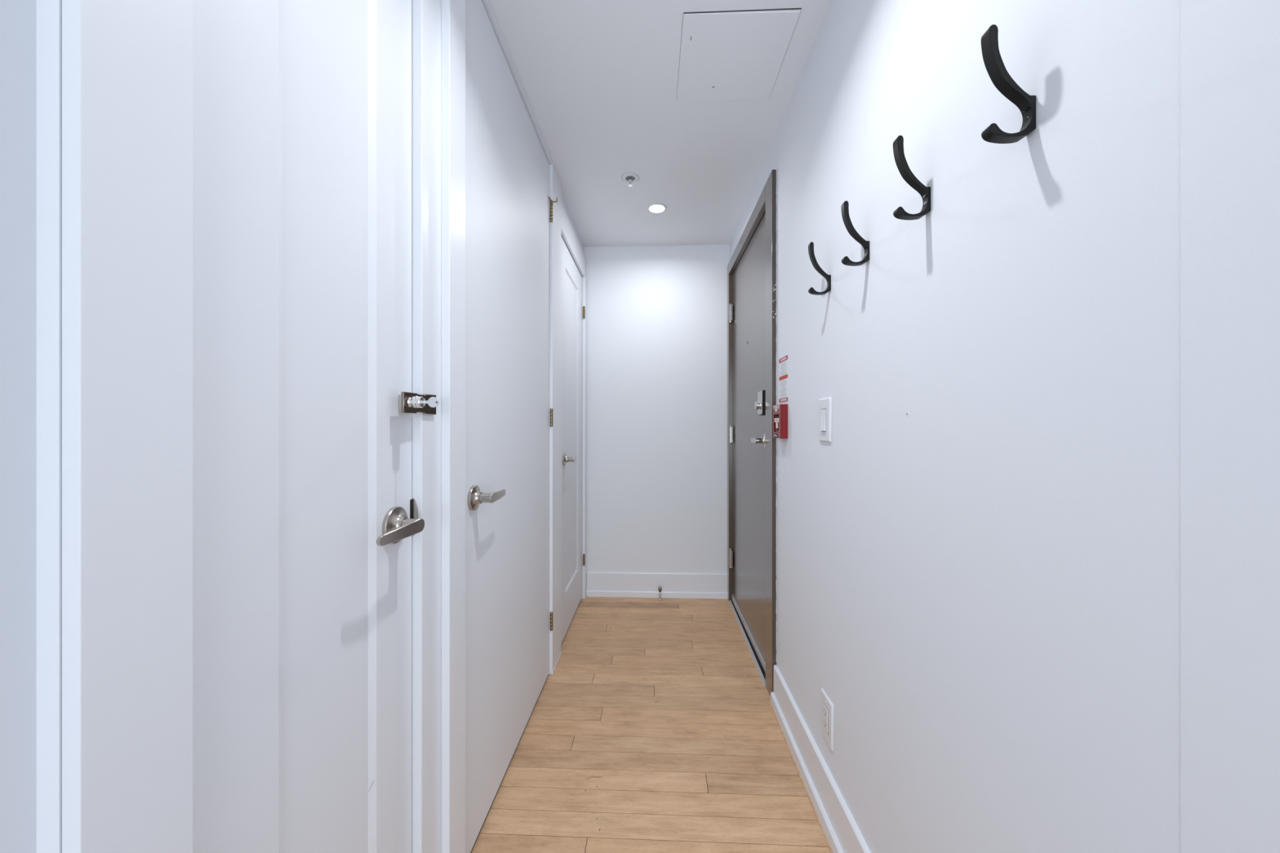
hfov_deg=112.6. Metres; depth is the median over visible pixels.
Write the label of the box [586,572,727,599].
baseboard
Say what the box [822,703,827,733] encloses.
socket
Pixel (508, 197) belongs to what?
door
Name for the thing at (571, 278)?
door
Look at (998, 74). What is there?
coat hook
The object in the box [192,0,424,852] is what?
door
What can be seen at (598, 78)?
ceiling
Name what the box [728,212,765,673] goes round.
door
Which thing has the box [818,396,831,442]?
light switch
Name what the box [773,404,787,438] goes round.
fire alarm
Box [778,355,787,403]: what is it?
instruction label
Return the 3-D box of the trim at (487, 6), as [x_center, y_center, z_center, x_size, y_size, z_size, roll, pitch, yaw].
[-0.431,-1.198,1.496,0.030,0.010,0.895,0,0,2]
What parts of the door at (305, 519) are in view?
panel, lever handle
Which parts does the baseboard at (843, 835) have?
shoe moulding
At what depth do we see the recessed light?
2.34 m
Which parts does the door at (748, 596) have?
lever handle, plate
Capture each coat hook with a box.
[808,241,831,294]
[840,200,869,266]
[893,135,930,220]
[981,24,1035,143]
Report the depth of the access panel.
1.37 m
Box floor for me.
[471,596,830,852]
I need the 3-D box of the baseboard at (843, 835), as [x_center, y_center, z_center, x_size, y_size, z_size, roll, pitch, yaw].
[0.489,1.054,0.267,0.026,0.152,2.972,0,0,2]
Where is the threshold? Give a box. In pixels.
[728,600,765,687]
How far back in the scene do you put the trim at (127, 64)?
0.39 m
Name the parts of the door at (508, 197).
lever handle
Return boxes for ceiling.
[488,0,831,246]
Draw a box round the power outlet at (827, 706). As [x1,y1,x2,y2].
[821,688,833,751]
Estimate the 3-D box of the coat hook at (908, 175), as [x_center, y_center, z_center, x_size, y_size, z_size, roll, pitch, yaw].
[0.493,-0.452,0.775,0.059,0.147,0.015,0,0,2]
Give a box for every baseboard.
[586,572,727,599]
[770,664,871,852]
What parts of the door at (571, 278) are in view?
panel, lever handle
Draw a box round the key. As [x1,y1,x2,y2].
[422,396,439,407]
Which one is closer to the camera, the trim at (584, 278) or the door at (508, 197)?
the door at (508, 197)
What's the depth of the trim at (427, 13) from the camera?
0.91 m
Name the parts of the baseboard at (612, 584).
shoe moulding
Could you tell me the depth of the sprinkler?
2.06 m
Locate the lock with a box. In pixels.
[399,391,435,414]
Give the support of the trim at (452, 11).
attached to the wall at (31, 30)
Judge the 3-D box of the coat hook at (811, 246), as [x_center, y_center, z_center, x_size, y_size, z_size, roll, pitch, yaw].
[0.510,-0.450,1.214,0.059,0.147,0.015,0,0,2]
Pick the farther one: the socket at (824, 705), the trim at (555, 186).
the trim at (555, 186)
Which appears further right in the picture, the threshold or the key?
the threshold
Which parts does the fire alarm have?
pull handle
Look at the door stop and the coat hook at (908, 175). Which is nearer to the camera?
the coat hook at (908, 175)
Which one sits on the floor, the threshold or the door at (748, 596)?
the threshold
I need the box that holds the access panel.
[675,8,801,101]
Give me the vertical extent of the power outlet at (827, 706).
0.128 m
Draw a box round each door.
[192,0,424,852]
[465,0,558,852]
[561,237,585,643]
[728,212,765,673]
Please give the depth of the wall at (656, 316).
2.84 m
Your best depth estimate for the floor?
1.48 m
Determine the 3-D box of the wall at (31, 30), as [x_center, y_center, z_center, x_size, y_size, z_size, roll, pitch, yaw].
[-1.513,-0.036,0.830,2.110,2.333,4.140,0,0,2]
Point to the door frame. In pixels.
(766, 202)
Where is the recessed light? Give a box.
[646,202,666,213]
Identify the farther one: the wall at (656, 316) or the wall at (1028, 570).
the wall at (656, 316)
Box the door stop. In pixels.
[657,586,662,600]
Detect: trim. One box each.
[62,0,192,852]
[413,0,440,852]
[440,0,465,852]
[481,0,552,164]
[549,164,561,674]
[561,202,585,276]
[582,276,586,599]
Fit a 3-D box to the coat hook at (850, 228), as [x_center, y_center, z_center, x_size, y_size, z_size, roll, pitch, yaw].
[0.502,-0.450,0.995,0.059,0.147,0.015,0,0,2]
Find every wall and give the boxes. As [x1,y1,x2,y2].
[0,0,583,852]
[583,244,729,590]
[729,0,1279,852]
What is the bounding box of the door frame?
[727,169,776,696]
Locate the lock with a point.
(409, 402)
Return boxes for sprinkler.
[621,173,639,186]

